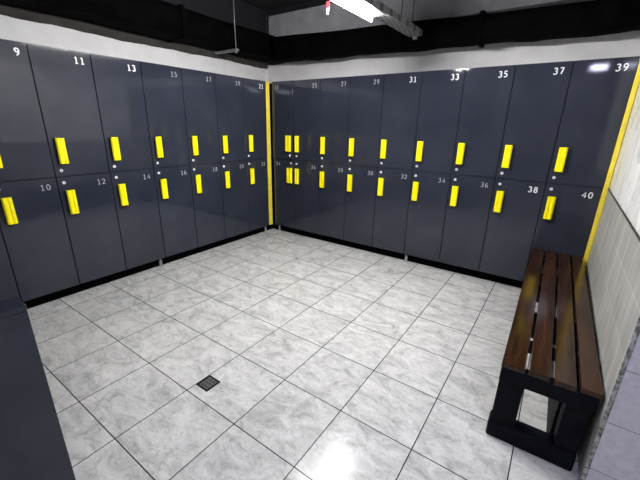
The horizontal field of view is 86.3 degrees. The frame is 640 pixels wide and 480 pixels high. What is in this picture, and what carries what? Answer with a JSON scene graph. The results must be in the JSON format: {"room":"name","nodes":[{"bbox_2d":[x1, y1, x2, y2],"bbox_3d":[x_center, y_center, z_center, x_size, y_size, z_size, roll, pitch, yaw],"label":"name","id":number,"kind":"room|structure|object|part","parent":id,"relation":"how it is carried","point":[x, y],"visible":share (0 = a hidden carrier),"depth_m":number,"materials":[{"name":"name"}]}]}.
{"room":"changing room","nodes":[
{"label":"changing room","id":0,"kind":"room"},
{"bbox_2d":[0,0,267,80],"bbox_3d":[-2.680,-0.958,2.672,0.100,2.950,6.500,14,22,33],"label":"wall","id":1,"kind":"structure","parent":0,"point":[19,24],"depth_m":3.51,"materials":[{"name":"grey paint"}]},
{"bbox_2d":[239,0,313,10],"bbox_3d":[0.253,-1.700,0.269,7.200,0.100,6.700,14,22,33],"label":"ceiling","id":2,"kind":"structure","parent":0,"point":[266,5],"depth_m":4.40,"materials":[{"name":"black paint"}]},
{"bbox_2d":[214,0,238,53],"bbox_3d":[-1.101,-2.537,3.939,0.390,0.702,0.040,14,22,33],"label":"hanger","id":3,"kind":"object","parent":2,"relation":"hanging from","point":[235,50],"visible":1,"depth_m":3.95,"materials":[{"name":"metal"}]},
{"bbox_2d":[0,0,274,61],"bbox_3d":[-2.455,-1.822,2.241,0.315,0.301,6.320,14,22,33],"label":"air duct","id":4,"kind":"object","parent":3,"relation":"hanging from","point":[160,19],"visible":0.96,"depth_m":3.33,"materials":[{"name":"black metal"}]},
{"bbox_3d":[-0.966,-2.515,3.846,0.009,0.680,0.009,5,19,12],"label":"rod","id":5,"kind":"part","parent":3,"relation":"part of","materials":[{"name":"metal"}]},
{"bbox_2d":[326,1,328,14],"bbox_3d":[0.065,-2.046,2.505,0.028,0.675,0.006,14,22,33],"label":"tag","id":6,"kind":"object","parent":2,"relation":"hanging from","point":[327,3],"visible":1,"depth_m":2.60,"materials":[{"name":"red plastic"}]},
{"bbox_2d":[365,0,422,39],"bbox_3d":[-0.280,-1.730,1.552,0.132,0.680,4.200,14,22,33],"label":"channel","id":7,"kind":"object","parent":2,"relation":"hanging from","point":[393,19],"visible":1,"depth_m":2.89,"materials":[{"name":"metal"}]},
{"bbox_2d":[331,0,386,22],"bbox_3d":[0.085,-1.581,2.177,0.139,0.044,1.320,14,22,33],"label":"lamp","id":8,"kind":"object","parent":7,"relation":"attached to","point":[362,8],"visible":1,"depth_m":2.47,"materials":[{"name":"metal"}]},
{"bbox_2d":[27,228,577,479],"bbox_3d":[0.195,1.191,1.240,7.000,0.100,6.500,14,22,33],"label":"floor","id":9,"kind":"structure","parent":0,"point":[330,361],"depth_m":2.17,"materials":[{"name":"tile"}]},
{"bbox_2d":[0,230,20,300],"bbox_3d":[-2.621,-0.342,2.363,0.514,1.981,0.406,14,22,33],"label":"locker","id":10,"kind":"object","parent":9,"relation":"on","point":[8,287],"visible":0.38,"depth_m":2.58,"materials":[{"name":"black metal"}]},
{"bbox_2d":[0,297,75,479],"bbox_3d":[-1.472,0.817,0.705,0.099,0.884,1.542,14,22,33],"label":"cabinet","id":11,"kind":"object","parent":9,"relation":"on","point":[32,442],"depth_m":1.19,"materials":[{"name":"grey metal"}]},
{"bbox_2d":[0,39,78,308],"bbox_3d":[-2.388,-0.443,2.679,0.514,1.981,0.406,14,22,33],"label":"locker","id":12,"kind":"object","parent":9,"relation":"on","point":[33,228],"visible":0.98,"depth_m":2.58,"materials":[{"name":"black metal"}]},
{"bbox_3d":[-2.276,-0.213,2.500,0.040,0.196,0.060,14,22,33],"label":"handle","id":13,"kind":"part","parent":12,"relation":"part of","materials":[{"name":"yellow plastic"}]},
{"bbox_3d":[-2.206,-0.894,2.401,0.018,0.941,0.400,14,23,32],"label":"door","id":14,"kind":"part","parent":12,"relation":"part of","materials":[{"name":"grey metal"}]},
{"bbox_3d":[-2.229,-0.004,2.703,0.018,0.933,0.400,14,22,33],"label":"door","id":15,"kind":"part","parent":12,"relation":"part of","materials":[{"name":"grey metal"}]},
{"bbox_2d":[26,43,125,291],"bbox_3d":[-2.154,-0.545,2.996,0.514,1.981,0.406,14,22,33],"label":"locker","id":16,"kind":"object","parent":9,"relation":"on","point":[63,78],"visible":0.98,"depth_m":2.81,"materials":[{"name":"black metal"}]},
{"bbox_3d":[-2.033,-0.701,2.686,0.040,0.196,0.060,14,23,32],"label":"handle","id":17,"kind":"part","parent":16,"relation":"part of","materials":[{"name":"yellow plastic"}]},
{"bbox_3d":[-1.973,-0.996,2.718,0.018,0.941,0.400,14,23,32],"label":"door","id":18,"kind":"part","parent":16,"relation":"part of","materials":[{"name":"grey metal"}]},
{"bbox_3d":[-2.042,-0.315,2.817,0.040,0.196,0.060,14,22,33],"label":"handle","id":19,"kind":"part","parent":16,"relation":"part of","materials":[{"name":"yellow plastic"}]},
{"bbox_3d":[-1.995,-0.105,3.020,0.018,0.933,0.400,14,22,33],"label":"door","id":20,"kind":"part","parent":16,"relation":"part of","materials":[{"name":"grey metal"}]},
{"bbox_2d":[89,53,164,276],"bbox_3d":[-1.920,-0.646,3.313,0.514,1.981,0.406,14,22,33],"label":"locker","id":21,"kind":"object","parent":9,"relation":"on","point":[118,84],"visible":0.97,"depth_m":3.13,"materials":[{"name":"black metal"}]},
{"bbox_3d":[-1.800,-0.802,3.003,0.040,0.196,0.060,14,23,32],"label":"handle","id":22,"kind":"part","parent":21,"relation":"part of","materials":[{"name":"yellow plastic"}]},
{"bbox_3d":[-1.739,-1.098,3.034,0.018,0.941,0.400,14,23,32],"label":"door","id":23,"kind":"part","parent":21,"relation":"part of","materials":[{"name":"grey metal"}]},
{"bbox_3d":[-1.809,-0.417,3.133,0.040,0.196,0.060,14,22,33],"label":"handle","id":24,"kind":"part","parent":21,"relation":"part of","materials":[{"name":"yellow plastic"}]},
{"bbox_3d":[-1.761,-0.207,3.337,0.018,0.933,0.400,14,22,33],"label":"door","id":25,"kind":"part","parent":21,"relation":"part of","materials":[{"name":"grey metal"}]},
{"bbox_2d":[140,61,197,263],"bbox_3d":[-1.687,-0.748,3.630,0.514,1.981,0.406,14,22,33],"label":"locker","id":26,"kind":"object","parent":9,"relation":"on","point":[162,84],"visible":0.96,"depth_m":3.45,"materials":[{"name":"black metal"}]},
{"bbox_3d":[-1.566,-0.904,3.319,0.040,0.196,0.060,14,23,33],"label":"handle","id":27,"kind":"part","parent":26,"relation":"part of","materials":[{"name":"yellow plastic"}]},
{"bbox_3d":[-1.576,-0.518,3.451,0.040,0.196,0.060,14,22,33],"label":"handle","id":28,"kind":"part","parent":26,"relation":"part of","materials":[{"name":"yellow plastic"}]},
{"bbox_3d":[-1.506,-1.199,3.351,0.018,0.941,0.400,14,23,33],"label":"door","id":29,"kind":"part","parent":26,"relation":"part of","materials":[{"name":"grey metal"}]},
{"bbox_3d":[-1.528,-0.309,3.654,0.018,0.933,0.400,14,22,33],"label":"door","id":30,"kind":"part","parent":26,"relation":"part of","materials":[{"name":"grey metal"}]},
{"bbox_2d":[180,68,225,253],"bbox_3d":[-1.453,-0.850,3.946,0.514,1.981,0.406,14,22,33],"label":"locker","id":31,"kind":"object","parent":9,"relation":"on","point":[198,87],"visible":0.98,"depth_m":3.77,"materials":[{"name":"black metal"}]},
{"bbox_3d":[-1.332,-1.006,3.636,0.040,0.196,0.060,14,23,32],"label":"handle","id":32,"kind":"part","parent":31,"relation":"part of","materials":[{"name":"yellow plastic"}]},
{"bbox_3d":[-1.342,-0.620,3.767,0.040,0.196,0.060,14,22,33],"label":"handle","id":33,"kind":"part","parent":31,"relation":"part of","materials":[{"name":"yellow plastic"}]},
{"bbox_3d":[-1.272,-1.301,3.667,0.018,0.941,0.400,14,23,32],"label":"door","id":34,"kind":"part","parent":31,"relation":"part of","materials":[{"name":"grey metal"}]},
{"bbox_3d":[-1.294,-0.410,3.970,0.018,0.933,0.400,14,22,33],"label":"door","id":35,"kind":"part","parent":31,"relation":"part of","materials":[{"name":"grey metal"}]},
{"bbox_2d":[196,375,219,391],"bbox_3d":[-0.665,0.853,2.033,0.100,0.002,0.100,14,22,33],"label":"floor drain","id":36,"kind":"object","parent":9,"relation":"on","point":[209,382],"visible":1,"depth_m":2.03,"materials":[{"name":"black plastic"}]},
{"bbox_2d":[214,73,248,244],"bbox_3d":[-1.220,-0.951,4.263,0.514,1.981,0.406,14,22,33],"label":"locker","id":37,"kind":"object","parent":9,"relation":"on","point":[228,89],"visible":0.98,"depth_m":4.09,"materials":[{"name":"black metal"}]},
{"bbox_3d":[-1.099,-1.107,3.953,0.040,0.196,0.060,14,23,32],"label":"handle","id":38,"kind":"part","parent":37,"relation":"part of","materials":[{"name":"yellow plastic"}]},
{"bbox_3d":[-1.108,-0.721,4.083,0.040,0.196,0.060,14,22,33],"label":"handle","id":39,"kind":"part","parent":37,"relation":"part of","materials":[{"name":"yellow plastic"}]},
{"bbox_3d":[-1.039,-1.403,3.985,0.018,0.941,0.400,14,23,32],"label":"door","id":40,"kind":"part","parent":37,"relation":"part of","materials":[{"name":"grey metal"}]},
{"bbox_3d":[-1.061,-0.512,4.287,0.018,0.933,0.400,14,22,33],"label":"door","id":41,"kind":"part","parent":37,"relation":"part of","materials":[{"name":"grey metal"}]},
{"bbox_2d":[243,78,268,236],"bbox_3d":[-0.993,-1.050,4.570,0.514,1.981,0.383,14,22,33],"label":"locker","id":42,"kind":"object","parent":9,"relation":"on","point":[254,91],"visible":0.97,"depth_m":4.40,"materials":[{"name":"black metal"}]},
{"bbox_3d":[-0.865,-1.209,4.269,0.040,0.196,0.060,14,23,33],"label":"handle","id":43,"kind":"part","parent":42,"relation":"part of","materials":[{"name":"yellow plastic"}]},
{"bbox_3d":[-0.875,-0.823,4.400,0.040,0.196,0.060,14,22,33],"label":"handle","id":44,"kind":"part","parent":42,"relation":"part of","materials":[{"name":"yellow plastic"}]},
{"bbox_3d":[-0.812,-1.501,4.292,0.018,0.941,0.377,14,23,33],"label":"door","id":45,"kind":"part","parent":42,"relation":"part of","materials":[{"name":"grey metal"}]},
{"bbox_3d":[-0.834,-0.611,4.594,0.018,0.933,0.377,14,22,33],"label":"door","id":46,"kind":"part","parent":42,"relation":"part of","materials":[{"name":"grey metal"}]},
{"bbox_2d":[266,81,278,229],"bbox_3d":[-0.683,-1.087,4.693,0.124,1.985,0.179,14,22,33],"label":"strip","id":47,"kind":"object","parent":9,"relation":"on","point":[270,160],"visible":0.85,"depth_m":4.67,"materials":[{"name":"yellow metal"}]},
{"bbox_2d":[272,80,297,233],"bbox_3d":[-0.369,-1.087,4.718,0.360,1.981,0.529,14,22,33],"label":"locker","id":48,"kind":"object","parent":9,"relation":"on","point":[282,91],"visible":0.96,"depth_m":4.50,"materials":[{"name":"black metal"}]},
{"bbox_3d":[-0.479,-1.528,4.391,0.354,0.941,0.018,14,22,34],"label":"door","id":49,"kind":"part","parent":48,"relation":"part of","materials":[{"name":"grey metal"}]},
{"bbox_3d":[-0.490,-0.639,4.699,0.354,0.933,0.018,14,22,33],"label":"door","id":50,"kind":"part","parent":48,"relation":"part of","materials":[{"name":"grey metal"}]},
{"bbox_3d":[-0.408,-1.240,4.386,0.092,0.196,0.040,14,22,34],"label":"handle","id":51,"kind":"part","parent":48,"relation":"part of","materials":[{"name":"yellow plastic"}]},
{"bbox_3d":[-0.405,-0.857,4.529,0.092,0.196,0.040,14,22,33],"label":"handle","id":52,"kind":"part","parent":48,"relation":"part of","materials":[{"name":"yellow plastic"}]},
{"bbox_2d":[294,79,320,239],"bbox_3d":[-0.053,-1.014,4.520,0.399,1.981,0.511,14,22,33],"label":"locker","id":53,"kind":"object","parent":9,"relation":"on","point":[307,93],"visible":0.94,"depth_m":4.31,"materials":[{"name":"black metal"}]},
{"bbox_3d":[-0.293,-1.218,4.330,0.060,0.196,0.040,14,22,33],"label":"handle","id":54,"kind":"part","parent":53,"relation":"part of","materials":[{"name":"yellow plastic"}]},
{"bbox_3d":[-0.301,-0.832,4.460,0.060,0.196,0.040,14,22,33],"label":"handle","id":55,"kind":"part","parent":53,"relation":"part of","materials":[{"name":"yellow plastic"}]},
{"bbox_3d":[-0.179,-0.564,4.494,0.393,0.933,0.018,14,22,33],"label":"door","id":56,"kind":"part","parent":53,"relation":"part of","materials":[{"name":"grey metal"}]},
{"bbox_3d":[-0.161,-1.455,4.194,0.393,0.941,0.018,14,22,33],"label":"door","id":57,"kind":"part","parent":53,"relation":"part of","materials":[{"name":"grey metal"}]},
{"bbox_2d":[318,77,350,245],"bbox_3d":[0.274,-0.935,4.305,0.399,1.981,0.511,14,22,33],"label":"locker","id":58,"kind":"object","parent":9,"relation":"on","point":[335,92],"visible":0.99,"depth_m":4.09,"materials":[{"name":"black metal"}]},
{"bbox_3d":[0.025,-0.753,4.245,0.060,0.196,0.040,14,22,33],"label":"handle","id":59,"kind":"part","parent":58,"relation":"part of","materials":[{"name":"yellow plastic"}]},
{"bbox_3d":[0.033,-1.139,4.115,0.060,0.196,0.040,14,22,33],"label":"handle","id":60,"kind":"part","parent":58,"relation":"part of","materials":[{"name":"yellow plastic"}]},
{"bbox_3d":[0.147,-0.484,4.278,0.393,0.933,0.018,14,22,33],"label":"door","id":61,"kind":"part","parent":58,"relation":"part of","materials":[{"name":"grey metal"}]},
{"bbox_3d":[0.165,-1.376,3.979,0.393,0.941,0.018,14,22,33],"label":"door","id":62,"kind":"part","parent":58,"relation":"part of","materials":[{"name":"grey metal"}]},
{"bbox_2d":[344,74,384,252],"bbox_3d":[0.600,-0.856,4.089,0.399,1.981,0.511,14,22,33],"label":"locker","id":63,"kind":"object","parent":9,"relation":"on","point":[366,91],"visible":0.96,"depth_m":3.87,"materials":[{"name":"black metal"}]},
{"bbox_3d":[0.352,-0.673,4.029,0.060,0.196,0.040,14,22,33],"label":"handle","id":64,"kind":"part","parent":63,"relation":"part of","materials":[{"name":"yellow plastic"}]},
{"bbox_3d":[0.360,-1.060,3.899,0.060,0.196,0.040,14,22,33],"label":"handle","id":65,"kind":"part","parent":63,"relation":"part of","materials":[{"name":"yellow plastic"}]},
{"bbox_3d":[0.474,-0.405,4.062,0.393,0.933,0.018,14,22,33],"label":"door","id":66,"kind":"part","parent":63,"relation":"part of","materials":[{"name":"grey metal"}]},
{"bbox_3d":[0.492,-1.297,3.763,0.393,0.941,0.018,14,22,33],"label":"door","id":67,"kind":"part","parent":63,"relation":"part of","materials":[{"name":"grey metal"}]},
{"bbox_2d":[372,71,422,259],"bbox_3d":[0.927,-0.777,3.874,0.399,1.981,0.510,14,22,33],"label":"locker","id":68,"kind":"object","parent":9,"relation":"on","point":[402,91],"visible":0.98,"depth_m":3.66,"materials":[{"name":"black metal"}]},
{"bbox_3d":[0.679,-0.595,3.814,0.060,0.196,0.040,14,22,33],"label":"handle","id":69,"kind":"part","parent":68,"relation":"part of","materials":[{"name":"yellow plastic"}]},
{"bbox_3d":[0.687,-0.981,3.684,0.060,0.196,0.040,14,22,33],"label":"handle","id":70,"kind":"part","parent":68,"relation":"part of","materials":[{"name":"yellow plastic"}]},
{"bbox_3d":[0.801,-0.327,3.847,0.393,0.933,0.018,14,22,33],"label":"door","id":71,"kind":"part","parent":68,"relation":"part of","materials":[{"name":"grey metal"}]},
{"bbox_3d":[0.819,-1.218,3.548,0.393,0.941,0.018,14,22,33],"label":"door","id":72,"kind":"part","parent":68,"relation":"part of","materials":[{"name":"grey metal"}]},
{"bbox_2d":[404,68,465,268],"bbox_3d":[1.253,-0.698,3.658,0.399,1.981,0.511,14,22,33],"label":"locker","id":73,"kind":"object","parent":9,"relation":"on","point":[441,94],"visible":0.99,"depth_m":3.44,"materials":[{"name":"black metal"}]},
{"bbox_3d":[1.005,-0.515,3.597,0.060,0.196,0.040,14,22,33],"label":"handle","id":74,"kind":"part","parent":73,"relation":"part of","materials":[{"name":"yellow plastic"}]},
{"bbox_3d":[1.013,-0.902,3.468,0.060,0.196,0.040,14,22,33],"label":"handle","id":75,"kind":"part","parent":73,"relation":"part of","materials":[{"name":"yellow plastic"}]},
{"bbox_3d":[1.127,-0.247,3.631,0.393,0.933,0.018,14,22,33],"label":"door","id":76,"kind":"part","parent":73,"relation":"part of","materials":[{"name":"grey metal"}]},
{"bbox_3d":[1.145,-1.139,3.332,0.393,0.941,0.018,14,22,33],"label":"door","id":77,"kind":"part","parent":73,"relation":"part of","materials":[{"name":"grey metal"}]},
{"bbox_2d":[439,65,515,277],"bbox_3d":[1.580,-0.619,3.442,0.399,1.981,0.511,14,22,33],"label":"locker","id":78,"kind":"object","parent":9,"relation":"on","point":[487,91],"visible":0.98,"depth_m":3.22,"materials":[{"name":"black metal"}]},
{"bbox_3d":[1.332,-0.436,3.382,0.060,0.196,0.040,14,22,33],"label":"handle","id":79,"kind":"part","parent":78,"relation":"part of","materials":[{"name":"yellow plastic"}]},
{"bbox_3d":[1.340,-0.823,3.252,0.060,0.196,0.040,14,22,33],"label":"handle","id":80,"kind":"part","parent":78,"relation":"part of","materials":[{"name":"yellow plastic"}]},
{"bbox_3d":[1.454,-0.168,3.416,0.393,0.933,0.018,14,22,33],"label":"door","id":81,"kind":"part","parent":78,"relation":"part of","materials":[{"name":"grey metal"}]},
{"bbox_3d":[1.472,-1.060,3.116,0.393,0.941,0.018,14,22,33],"label":"door","id":82,"kind":"part","parent":78,"relation":"part of","materials":[{"name":"grey metal"}]},
{"bbox_2d":[479,61,573,287],"bbox_3d":[1.907,-0.540,3.227,0.399,1.981,0.510,14,22,33],"label":"locker","id":83,"kind":"object","parent":9,"relation":"on","point":[539,90],"visible":1,"depth_m":3.00,"materials":[{"name":"black metal"}]},
{"bbox_3d":[1.659,-0.357,3.167,0.060,0.196,0.040,14,22,33],"label":"handle","id":84,"kind":"part","parent":83,"relation":"part of","materials":[{"name":"yellow plastic"}]},
{"bbox_3d":[1.667,-0.744,3.037,0.060,0.196,0.040,14,22,33],"label":"handle","id":85,"kind":"part","parent":83,"relation":"part of","materials":[{"name":"yellow plastic"}]},
{"bbox_3d":[1.781,-0.089,3.201,0.393,0.933,0.018,14,22,33],"label":"door","id":86,"kind":"part","parent":83,"relation":"part of","materials":[{"name":"grey metal"}]},
{"bbox_3d":[1.799,-0.981,2.901,0.393,0.941,0.018,14,22,33],"label":"door","id":87,"kind":"part","parent":83,"relation":"part of","materials":[{"name":"grey metal"}]},
{"bbox_2d":[486,248,602,470],"bbox_3d":[1.535,0.566,2.317,0.376,0.450,1.945,13,22,32],"label":"bench","id":88,"kind":"object","parent":9,"relation":"on","point":[551,373],"visible":1,"depth_m":1.66,"materials":[{"name":"brown wood"}]},
{"bbox_3d":[0.913,0.779,1.662,0.104,0.245,0.063,13,22,32],"label":"leg","id":89,"kind":"part","parent":88,"relation":"part of","materials":[{"name":"black paint"}]},
{"bbox_3d":[1.012,0.963,1.657,0.362,0.097,0.084,13,22,32],"label":"rail","id":90,"kind":"part","parent":88,"relation":"part of","materials":[{"name":"black paint"}]},
{"bbox_3d":[2.008,0.515,3.052,0.360,0.097,0.080,13,22,32],"label":"rail","id":91,"kind":"part","parent":88,"relation":"part of","materials":[{"name":"black paint"}]},
{"bbox_3d":[1.582,0.639,2.272,0.012,0.342,1.688,13,22,32],"label":"panel","id":92,"kind":"part","parent":88,"relation":"part of","materials":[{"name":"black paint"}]},
{"bbox_3d":[1.124,0.828,1.528,0.088,0.245,0.063,13,22,32],"label":"leg","id":93,"kind":"part","parent":88,"relation":"part of","materials":[{"name":"black paint"}]},
{"bbox_2d":[527,56,639,293],"bbox_3d":[2.228,-0.462,3.014,0.387,1.981,0.511,14,22,33],"label":"locker","id":94,"kind":"object","parent":9,"relation":"on","point":[599,90],"visible":0.88,"depth_m":2.74,"materials":[{"name":"black metal"}]},
{"bbox_3d":[1.986,-0.279,2.952,0.060,0.196,0.040,14,22,33],"label":"handle","id":95,"kind":"part","parent":94,"relation":"part of","materials":[{"name":"yellow plastic"}]},
{"bbox_3d":[1.993,-0.665,2.821,0.060,0.196,0.040,14,22,33],"label":"handle","id":96,"kind":"part","parent":94,"relation":"part of","materials":[{"name":"yellow plastic"}]},
{"bbox_3d":[2.102,-0.012,2.989,0.381,0.933,0.018,14,22,33],"label":"door","id":97,"kind":"part","parent":94,"relation":"part of","materials":[{"name":"grey metal"}]},
{"bbox_3d":[2.120,-0.903,2.688,0.381,0.941,0.018,14,22,33],"label":"door","id":98,"kind":"part","parent":94,"relation":"part of","materials":[{"name":"grey metal"}]},
{"bbox_2d":[572,61,639,301],"bbox_3d":[2.401,-0.423,2.902,0.031,1.985,0.464,14,22,33],"label":"strip","id":99,"kind":"object","parent":9,"relation":"on","point":[636,80],"visible":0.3,"depth_m":2.66,"materials":[{"name":"yellow"}]},
{"bbox_2d":[266,0,639,82],"bbox_3d":[2.121,-1.080,3.326,7.000,2.950,0.100,14,22,33],"label":"wall","id":100,"kind":"structure","parent":0,"point":[626,44],"depth_m":3.54,"materials":[{"name":"grey paint"}]},
{"bbox_2d":[268,0,591,36],"bbox_3d":[0.958,-2.448,3.591,3.930,0.330,0.140,14,22,33],"label":"air duct","id":101,"kind":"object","parent":100,"relation":"attached to","point":[313,19],"depth_m":3.60,"materials":[{"name":"grey metal"}]},
{"bbox_2d":[271,0,639,61],"bbox_3d":[0.934,-2.096,3.490,3.720,0.341,0.195,14,22,33],"label":"air duct","id":102,"kind":"object","parent":100,"relation":"attached to","point":[592,18],"visible":0.92,"depth_m":3.10,"materials":[{"name":"black metal"}]},
{"bbox_2d":[576,59,639,479],"bbox_3d":[2.521,-0.477,1.556,1.595,2.950,2.489,14,22,33],"label":"wall partition","id":103,"kind":"structure","parent":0,"point":[612,270],"depth_m":1.77,"materials":[{"name":"grey tile"}]},
{"bbox_2d":[580,315,639,479],"bbox_3d":[1.152,-0.321,1.009,0.017,2.950,0.014,14,22,33],"label":"trim","id":104,"kind":"structure","parent":103,"relation":"attached to","point":[636,332],"depth_m":1.32,"materials":[{"name":"stone"}]},
{"bbox_2d":[608,188,639,241],"bbox_3d":[1.714,-0.160,1.933,0.006,0.011,1.989,14,22,33],"label":"trim","id":105,"kind":"structure","parent":103,"relation":"attached to","point":[615,200],"depth_m":1.78,"materials":[{"name":"metal"}]},
{"bbox_2d":[586,333,639,479],"bbox_3d":[1.809,-0.164,0.581,1.582,2.950,0.006,14,22,33],"label":"wall","id":106,"kind":"structure","parent":0,"point":[617,455],"depth_m":1.34,"materials":[{"name":"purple tile"}]}
]}

